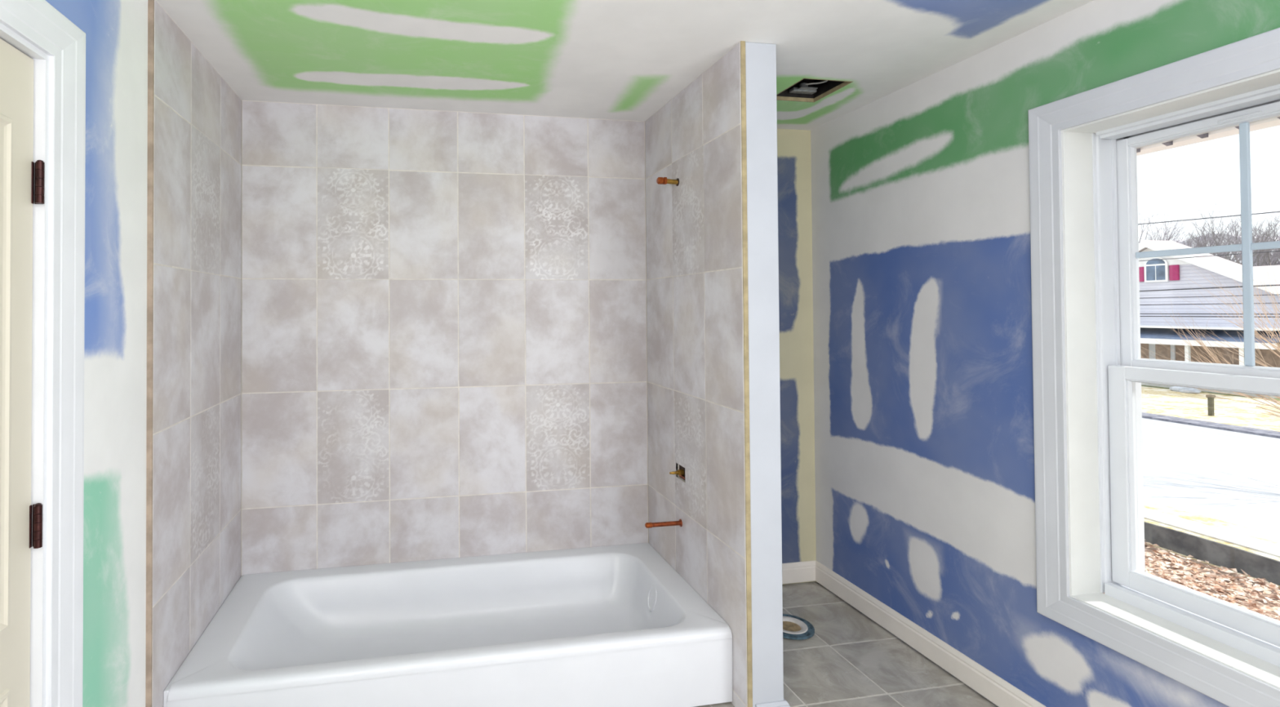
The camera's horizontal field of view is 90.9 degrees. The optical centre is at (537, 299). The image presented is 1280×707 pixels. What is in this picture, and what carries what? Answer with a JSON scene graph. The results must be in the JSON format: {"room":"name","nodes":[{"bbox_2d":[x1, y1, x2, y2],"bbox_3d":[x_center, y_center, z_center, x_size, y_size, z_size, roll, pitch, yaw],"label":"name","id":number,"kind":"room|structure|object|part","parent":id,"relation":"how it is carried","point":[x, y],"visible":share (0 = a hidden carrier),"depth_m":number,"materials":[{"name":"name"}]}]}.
{"room":"building under construction","nodes":[
{"label":"building under construction","id":0,"kind":"room"},
{"bbox_2d":[45,0,241,706],"bbox_3d":[-0.757,0.247,-0.519,0.130,2.360,6.610,0,-1,-11],"label":"wall","id":1,"kind":"structure","parent":0,"point":[162,326],"depth_m":1.84,"materials":[{"name":"tile"}]},
{"bbox_2d":[0,0,85,706],"bbox_3d":[-1.030,0.408,0.948,0.134,2.084,0.992,0,-1,-11],"label":"door","id":2,"kind":"structure","parent":1,"relation":"in","point":[42,52],"depth_m":1.32,"materials":[{"name":"white paint"}]},
{"bbox_3d":[-1.026,1.011,1.112,0.007,0.485,0.245,0,-1,-11],"label":"panel","id":3,"kind":"part","parent":2,"relation":"part of","materials":[{"name":"beige paint"}]},
{"bbox_3d":[-1.031,0.143,1.125,0.007,1.020,0.245,0,-1,-11],"label":"panel","id":4,"kind":"part","parent":2,"relation":"part of","materials":[{"name":"beige paint"}]},
{"bbox_3d":[-0.979,-0.584,0.974,0.020,0.099,0.992,0,-1,-11],"label":"casing","id":5,"kind":"part","parent":2,"relation":"part of","materials":[{"name":"white paint"}]},
{"bbox_3d":[-1.054,0.415,1.391,0.020,2.084,0.113,0,-1,-11],"label":"casing","id":6,"kind":"part","parent":2,"relation":"part of","materials":[{"name":"white paint"}]},
{"bbox_2d":[240,100,816,584],"bbox_3d":[0.068,0.295,3.054,3.068,2.360,0.130,0,-1,-11],"label":"wall","id":7,"kind":"structure","parent":0,"point":[444,346],"depth_m":2.90,"materials":[{"name":"tile"}]},
{"bbox_2d":[782,560,816,583],"bbox_3d":[1.067,1.409,3.160,0.782,0.098,0.015,0,-1,-11],"label":"baseboard","id":8,"kind":"structure","parent":7,"relation":"attached to","point":[799,571],"depth_m":3.21,"materials":[{"name":"paint"}]},
{"bbox_2d":[155,0,1093,130],"bbox_3d":[0.668,-0.944,-0.172,3.068,0.017,6.730,0,-1,-11],"label":"ceiling","id":9,"kind":"structure","parent":0,"point":[617,60],"depth_m":2.20,"materials":[{"name":"paint"}]},
{"bbox_2d":[776,78,844,97],"bbox_3d":[1.166,-1.000,2.675,0.233,0.174,0.268,0,-1,-11],"label":"exhaust fan housing","id":10,"kind":"object","parent":9,"relation":"attached to","point":[805,88],"visible":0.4,"depth_m":2.78,"materials":[{"name":"metal"}]},
{"bbox_2d":[644,40,783,706],"bbox_3d":[0.694,0.285,2.631,0.139,2.360,0.952,0,-1,-11],"label":"wall","id":11,"kind":"structure","parent":0,"point":[712,246],"depth_m":2.30,"materials":[{"name":"tile"}]},
{"bbox_2d":[644,519,682,528],"bbox_3d":[0.541,0.962,2.664,0.169,0.032,0.032,0,-1,-11],"label":"stub","id":12,"kind":"object","parent":11,"relation":"attached to","point":[648,525],"visible":1,"depth_m":2.66,"materials":[{"name":"orange metal"}]},
{"bbox_2d":[656,177,679,186],"bbox_3d":[0.567,-0.510,2.692,0.103,0.036,0.034,0,-1,-11],"label":"pipe stub","id":13,"kind":"object","parent":11,"relation":"attached to","point":[660,180],"visible":0.99,"depth_m":2.68,"materials":[{"name":"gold metal"}]},
{"bbox_2d":[669,469,684,479],"bbox_3d":[0.598,0.752,2.685,0.060,0.035,0.064,0,-1,-11],"label":"stem","id":14,"kind":"object","parent":11,"relation":"attached to","point":[680,473],"visible":0.98,"depth_m":2.68,"materials":[{"name":"gold metal"}]},
{"bbox_3d":[0.583,0.748,2.682,0.030,0.012,0.012,0,-1,-11],"label":"stem","id":15,"kind":"part","parent":14,"relation":"part of","materials":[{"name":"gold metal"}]},
{"bbox_2d":[755,698,790,706],"bbox_3d":[0.724,1.425,2.612,0.124,0.052,0.965,0,-1,-11],"label":"baseboard","id":16,"kind":"structure","parent":11,"relation":"attached to","point":[784,703],"depth_m":2.15,"materials":[{"name":"white wood"}]},
{"bbox_2d":[695,581,998,706],"bbox_3d":[0.683,1.502,-0.208,3.068,0.164,6.730,0,-1,-11],"label":"floor","id":17,"kind":"structure","parent":0,"point":[850,660],"depth_m":2.46,"materials":[{"name":"tile"}]},
{"bbox_2d":[163,542,732,706],"bbox_3d":[-0.297,1.324,2.474,1.871,0.262,0.842,0,-1,-11],"label":"bathtub","id":18,"kind":"object","parent":17,"relation":"on","point":[611,625],"visible":1,"depth_m":2.40,"materials":[{"name":"white ceramic"}]},
{"bbox_2d":[782,613,814,639],"bbox_3d":[1.113,1.445,2.753,0.206,0.013,0.206,0,-1,-11],"label":"flange","id":19,"kind":"object","parent":17,"relation":"on","point":[795,628],"visible":0.65,"depth_m":2.73,"materials":[{"name":"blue plastic"}]},
{"bbox_2d":[810,0,1279,706],"bbox_3d":[2.123,0.238,0.021,0.145,2.360,6.610,0,-1,-11],"label":"wall","id":20,"kind":"structure","parent":0,"point":[922,344],"depth_m":2.39,"materials":[{"name":"paint"}]},
{"bbox_2d":[815,560,1045,706],"bbox_3d":[2.051,1.356,-0.010,0.015,0.098,6.610,0,-1,-11],"label":"baseboard","id":21,"kind":"structure","parent":20,"relation":"attached to","point":[980,679],"depth_m":2.50,"materials":[{"name":"paint"}]},
{"bbox_2d":[1027,27,1279,706],"bbox_3d":[1.853,0.193,1.682,0.266,1.670,0.841,0,-1,-11],"label":"window","id":22,"kind":"structure","parent":20,"relation":"in","point":[1089,371],"depth_m":1.97,"materials":[{"name":"paint"}]},
{"bbox_3d":[1.663,0.200,2.026,0.020,1.670,0.094,0,-1,-11],"label":"casing","id":23,"kind":"part","parent":22,"relation":"part of","materials":[{"name":"white wood"}]},
{"bbox_3d":[1.860,0.199,2.002,0.135,1.470,0.045,0,-1,-11],"label":"frame","id":24,"kind":"part","parent":22,"relation":"part of","materials":[{"name":"white plastic"}]},
{"bbox_3d":[1.727,-0.594,1.671,0.020,0.094,0.841,0,-1,-11],"label":"casing","id":25,"kind":"part","parent":22,"relation":"part of","materials":[{"name":"white wood"}]},
{"bbox_3d":[1.737,0.982,1.648,0.020,0.094,0.841,0,-1,-11],"label":"casing","id":26,"kind":"part","parent":22,"relation":"part of","materials":[{"name":"white wood"}]},
{"bbox_3d":[1.801,0.937,1.660,0.114,0.013,0.672,0,-1,-11],"label":"sill","id":27,"kind":"part","parent":22,"relation":"part of","materials":[{"name":"paint"}]},
{"bbox_3d":[1.914,-0.534,1.705,0.135,0.045,0.617,0,-1,-11],"label":"frame","id":28,"kind":"part","parent":22,"relation":"part of","materials":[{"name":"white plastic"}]},
{"bbox_3d":[1.922,0.919,1.683,0.135,0.049,0.618,0,-1,-11],"label":"frame","id":29,"kind":"part","parent":22,"relation":"part of","materials":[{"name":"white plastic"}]},
{"bbox_3d":[1.898,0.225,1.690,0.031,0.038,0.523,0,-1,-11],"label":"rail","id":30,"kind":"part","parent":22,"relation":"part of","materials":[{"name":"white plastic"}]},
{"bbox_3d":[1.940,-0.506,1.709,0.028,0.024,0.553,0,-1,-11],"label":"rail","id":31,"kind":"part","parent":22,"relation":"part of","materials":[{"name":"white plastic"}]},
{"bbox_3d":[1.902,0.868,1.680,0.031,0.050,0.523,0,-1,-11],"label":"rail","id":32,"kind":"part","parent":22,"relation":"part of","materials":[{"name":"white plastic"}]},
{"bbox_3d":[1.944,0.214,1.699,0.028,0.050,0.553,0,-1,-11],"label":"rail","id":33,"kind":"part","parent":22,"relation":"part of","materials":[{"name":"white plastic"}]},
{"bbox_2d":[1094,115,1279,155],"bbox_3d":[2.079,-0.597,2.056,0.520,0.110,3.800,0,-1,-11],"label":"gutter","id":34,"kind":"object","parent":20,"relation":"attached to","point":[1272,122],"visible":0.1,"depth_m":2.10,"materials":[{"name":"white metal"}]},
{"label":"outside","id":35,"kind":"structure","parent":0,"visible":0},
{"bbox_2d":[1141,385,1279,400],"bbox_3d":[100.367,4.358,87.863,168.997,0.300,210.000,0,-1,-11],"label":"lawn","id":36,"kind":"structure","parent":35,"point":[1277,399],"depth_m":24.48,"materials":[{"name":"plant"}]},
{"bbox_2d":[1137,185,1199,245],"bbox_3d":[38.504,-2.280,40.227,8.173,12.556,5.968,0,-1,-41],"label":"bare tree","id":37,"kind":"object","parent":36,"relation":"on","point":[1178,223],"visible":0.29,"depth_m":38.46,"materials":[{"name":"grey plant"}]},
{"bbox_2d":[1152,206,1230,257],"bbox_3d":[49.041,-1.324,47.525,6.372,10.736,7.886,0,-1,-11],"label":"bare tree","id":38,"kind":"object","parent":36,"relation":"on","point":[1191,241],"visible":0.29,"depth_m":45.32,"materials":[{"name":"grey plant"}]},
{"bbox_2d":[1137,200,1277,262],"bbox_3d":[58.886,-2.366,55.257,10.285,12.931,7.884,-1,-1,14],"label":"bare tree","id":39,"kind":"object","parent":36,"relation":"on","point":[1202,233],"visible":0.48,"depth_m":55.15,"materials":[{"name":"grey plant"}]},
{"bbox_2d":[1138,240,1279,398],"bbox_3d":[31.234,0.510,29.177,10.300,6.530,11.100,0,-1,-11],"label":"gabled house","id":40,"kind":"structure","parent":36,"relation":"on","point":[1158,274],"depth_m":26.80,"materials":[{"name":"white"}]},
{"bbox_2d":[1138,266,1144,281],"bbox_3d":[28.261,-1.183,29.191,0.090,0.690,0.350,0,-1,-11],"label":"shutter","id":41,"kind":"object","parent":40,"relation":"hanging from","point":[1141,269],"depth_m":29.09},
{"bbox_3d":[28.227,2.442,29.091,0.014,1.100,0.600,0,-1,-11],"label":"pane","id":42,"kind":"part","parent":40,"relation":"part of","materials":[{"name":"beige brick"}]},
{"bbox_3d":[28.279,-1.215,28.706,0.009,0.660,0.350,0,-1,-11],"label":"pane","id":43,"kind":"part","parent":40,"relation":"part of","materials":[{"name":"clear glass"}]},
{"bbox_3d":[28.312,-1.753,28.522,0.009,0.250,0.740,0,-1,-11],"label":"pane","id":44,"kind":"part","parent":40,"relation":"part of","materials":[{"name":"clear glass"}]},
{"bbox_3d":[28.351,-1.221,28.323,0.009,0.660,0.350,0,-1,-11],"label":"pane","id":45,"kind":"part","parent":40,"relation":"part of","materials":[{"name":"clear glass"}]},
{"bbox_3d":[28.347,2.420,28.682,0.070,1.430,1.750,0,-1,-11],"label":"porch door","id":46,"kind":"part","parent":40,"relation":"part of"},
{"bbox_3d":[28.384,2.428,28.251,0.014,1.100,0.570,0,-1,-11],"label":"pane","id":47,"kind":"part","parent":40,"relation":"part of","materials":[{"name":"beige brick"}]},
{"bbox_2d":[1168,264,1179,280],"bbox_3d":[28.509,-1.204,27.864,0.090,0.690,0.350,0,-1,-11],"label":"shutter","id":48,"kind":"object","parent":40,"relation":"hanging from","point":[1174,269],"depth_m":27.83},
{"bbox_3d":[26.859,2.475,25.710,0.130,1.250,0.130,0,-1,-11],"label":"porch post","id":49,"kind":"part","parent":40,"relation":"part of","materials":[{"name":"white wood"}]},
{"bbox_3d":[27.180,2.448,24.000,0.130,1.250,0.130,0,-1,-11],"label":"porch post","id":50,"kind":"part","parent":40,"relation":"part of","materials":[{"name":"white wood"}]},
{"bbox_2d":[1180,191,1279,264],"bbox_3d":[77.925,-3.832,68.939,9.021,16.040,10.691,0,-1,-11],"label":"bare tree","id":51,"kind":"object","parent":36,"relation":"on","point":[1212,227],"visible":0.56,"depth_m":70.07,"materials":[{"name":"grey plant"}]},
{"bbox_2d":[1184,208,1277,265],"bbox_3d":[68.530,-2.894,61.429,11.111,14.054,5.938,0,-1,-11],"label":"bare tree","id":52,"kind":"object","parent":36,"relation":"on","point":[1237,240],"visible":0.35,"depth_m":61.64,"materials":[{"name":"grey plant"}]},
{"bbox_2d":[1191,212,1279,266],"bbox_3d":[89.478,-3.622,76.161,10.783,15.696,10.402,0,-1,-11],"label":"bare tree","id":53,"kind":"object","parent":36,"relation":"on","point":[1275,260],"visible":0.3,"depth_m":76.32,"materials":[{"name":"grey plant"}]},
{"bbox_2d":[1213,206,1279,266],"bbox_3d":[99.006,-4.689,85.371,11.557,17.987,9.855,0,-1,-11],"label":"bare tree","id":54,"kind":"object","parent":36,"relation":"on","point":[1274,226],"visible":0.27,"depth_m":84.70,"materials":[{"name":"grey plant"}]},
{"bbox_2d":[1227,215,1279,265],"bbox_3d":[107.158,-4.930,90.175,10.304,18.514,13.297,0,-1,-11],"label":"bare tree","id":55,"kind":"object","parent":36,"relation":"on","point":[1267,260],"visible":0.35,"depth_m":90.41,"materials":[{"name":"grey plant"}]},
{"bbox_2d":[1230,207,1279,261],"bbox_3d":[117.503,-6.200,94.784,12.626,21.066,14.222,0,-1,-11],"label":"bare tree","id":56,"kind":"object","parent":36,"relation":"on","point":[1270,255],"visible":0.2,"depth_m":97.85,"materials":[{"name":"grey plant"}]},
{"bbox_2d":[1253,265,1279,277],"bbox_3d":[43.006,0.831,29.292,9.720,5.750,19.100,0,-1,-11],"label":"brick house","id":57,"kind":"structure","parent":36,"relation":"on","point":[1276,268],"depth_m":34.77,"materials":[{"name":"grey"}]},
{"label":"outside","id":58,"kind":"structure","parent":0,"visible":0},
{"bbox_2d":[1137,211,1279,224],"bbox_3d":[21.935,-2.648,19.852,0.029,2.197,65.001,0,-1,-11],"label":"power line","id":59,"kind":"object","parent":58,"point":[1272,211],"visible":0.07,"depth_m":20.30,"materials":[{"name":"black metal"}]},
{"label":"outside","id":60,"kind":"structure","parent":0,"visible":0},
{"bbox_2d":[1138,250,1279,261],"bbox_3d":[22.237,-1.446,19.890,0.022,0.240,65.000,0,-1,-11],"label":"power line","id":61,"kind":"object","parent":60,"point":[1274,251],"visible":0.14,"depth_m":20.55,"materials":[{"name":"black metal"}]},
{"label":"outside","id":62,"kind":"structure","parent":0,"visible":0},
{"bbox_2d":[1139,284,1279,291],"bbox_3d":[22.538,-0.412,19.930,0.040,1.342,65.001,0,-1,-11],"label":"power line","id":63,"kind":"object","parent":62,"point":[1276,284],"visible":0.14,"depth_m":20.91,"materials":[{"name":"black metal"}]},
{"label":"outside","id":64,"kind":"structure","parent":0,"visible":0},
{"bbox_2d":[1139,293,1279,298],"bbox_3d":[22.834,-0.132,19.981,0.025,0.677,65.000,0,-1,-11],"label":"power line","id":65,"kind":"object","parent":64,"point":[1277,294],"visible":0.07,"depth_m":21.22,"materials":[{"name":"black metal"}]},
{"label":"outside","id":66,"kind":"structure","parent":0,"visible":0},
{"bbox_2d":[1139,302,1279,305],"bbox_3d":[23.131,0.124,20.032,0.025,0.460,65.000,0,-1,-11],"label":"power line","id":67,"kind":"object","parent":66,"point":[1232,303],"visible":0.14,"depth_m":21.39,"materials":[{"name":"black metal"}]},
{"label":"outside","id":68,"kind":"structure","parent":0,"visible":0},
{"bbox_2d":[1139,313,1279,314],"bbox_3d":[23.428,0.470,20.083,0.033,0.251,65.000,0,-1,-11],"label":"power line","id":69,"kind":"object","parent":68,"point":[1140,313],"visible":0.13,"depth_m":21.73,"materials":[{"name":"black metal"}]},
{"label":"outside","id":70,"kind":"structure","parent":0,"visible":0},
{"bbox_2d":[1139,315,1279,317],"bbox_3d":[23.723,0.562,20.137,0.033,0.468,65.000,0,-1,-11],"label":"power line","id":71,"kind":"object","parent":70,"point":[1140,316],"visible":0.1,"depth_m":21.65,"materials":[{"name":"black metal"}]},
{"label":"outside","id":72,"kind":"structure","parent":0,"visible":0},
{"bbox_2d":[1143,507,1279,557],"bbox_3d":[-0.698,4.671,68.915,0.550,0.300,210.000,0,-1,-11],"label":"sidewalk","id":73,"kind":"structure","parent":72,"point":[1266,547],"depth_m":9.55,"materials":[{"name":"white snow"}]},
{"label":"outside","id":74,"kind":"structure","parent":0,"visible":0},
{"bbox_2d":[1142,417,1279,535],"bbox_3d":[4.733,4.684,69.932,9.400,0.300,210.000,0,-1,-11],"label":"street","id":75,"kind":"structure","parent":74,"point":[1232,477],"depth_m":13.09,"materials":[{"name":"white snow"}]},
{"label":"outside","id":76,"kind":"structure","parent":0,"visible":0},
{"bbox_2d":[1142,412,1279,438],"bbox_3d":[9.720,4.608,70.868,0.808,0.300,210.000,0,-1,-11],"label":"curb","id":77,"kind":"object","parent":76,"point":[1148,415],"visible":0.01,"depth_m":17.95,"materials":[{"name":"grey concrete"}]},
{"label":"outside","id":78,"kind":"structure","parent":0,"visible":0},
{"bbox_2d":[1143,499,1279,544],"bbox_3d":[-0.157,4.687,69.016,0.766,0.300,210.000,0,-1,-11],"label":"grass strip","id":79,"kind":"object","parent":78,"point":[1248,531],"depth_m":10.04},
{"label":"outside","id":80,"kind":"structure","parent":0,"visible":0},
{"bbox_2d":[1143,518,1279,587],"bbox_3d":[-1.533,4.694,68.758,1.309,0.300,210.000,0,-1,-11],"label":"grass verge","id":81,"kind":"structure","parent":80,"point":[1255,552],"depth_m":9.08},
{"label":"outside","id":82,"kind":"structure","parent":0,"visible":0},
{"bbox_2d":[1173,233,1279,262],"bbox_3d":[168.270,-6.185,121.109,47.000,20.995,210.000,0,-1,-11],"label":"hillside","id":83,"kind":"structure","parent":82,"point":[1181,241],"depth_m":135.95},
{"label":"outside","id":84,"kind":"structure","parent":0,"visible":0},
{"bbox_2d":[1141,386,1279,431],"bbox_3d":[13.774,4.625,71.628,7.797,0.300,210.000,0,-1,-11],"label":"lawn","id":85,"kind":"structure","parent":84,"point":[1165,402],"depth_m":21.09,"materials":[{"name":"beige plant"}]},
{"bbox_2d":[1168,386,1201,393],"bbox_3d":[26.117,3.639,24.956,0.801,0.281,1.154,-1,-1,15],"label":"snow patch","id":86,"kind":"object","parent":85,"relation":"on","point":[1188,390],"visible":0.71,"depth_m":24.74,"materials":[{"name":"white snow"}]},
{"bbox_2d":[1140,255,1279,417],"bbox_3d":[14.559,1.372,12.808,4.299,4.747,4.568,-1,-1,13],"label":"bush","id":87,"kind":"object","parent":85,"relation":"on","point":[1201,343],"visible":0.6,"depth_m":12.73,"materials":[{"name":"beige plant"}]},
{"bbox_2d":[1205,394,1215,416],"bbox_3d":[21.228,3.349,19.619,0.170,0.690,0.170,0,-1,-11],"label":"marker post","id":88,"kind":"object","parent":85,"relation":"on","point":[1210,399],"visible":0.77,"depth_m":19.58,"materials":[{"name":"brown wood"}]},
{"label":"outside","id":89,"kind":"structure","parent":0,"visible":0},
{"bbox_2d":[1144,544,1279,621],"bbox_3d":[-6.349,4.719,67.855,8.650,0.300,210.000,0,-1,-11],"label":"mulch bed","id":90,"kind":"object","parent":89,"point":[1148,550],"depth_m":8.07,"materials":[{"name":"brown wood chip bark mulch"}]},
{"bbox_2d":[1103,539,1279,620],"bbox_3d":[7.766,3.548,8.138,2.720,0.152,5.108,0,-1,-11],"label":"leaf litter","id":91,"kind":"object","parent":90,"relation":"on","point":[1264,586],"visible":0.17,"depth_m":7.79,"materials":[{"name":"brown plant"}]},
{"bbox_2d":[1144,521,1279,585],"bbox_3d":[8.798,3.501,10.678,0.140,0.370,16.000,0,-1,-11],"label":"curb","id":92,"kind":"object","parent":90,"relation":"on","point":[1256,566],"visible":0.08,"depth_m":8.43,"materials":[{"name":"grey concrete"}]}
]}

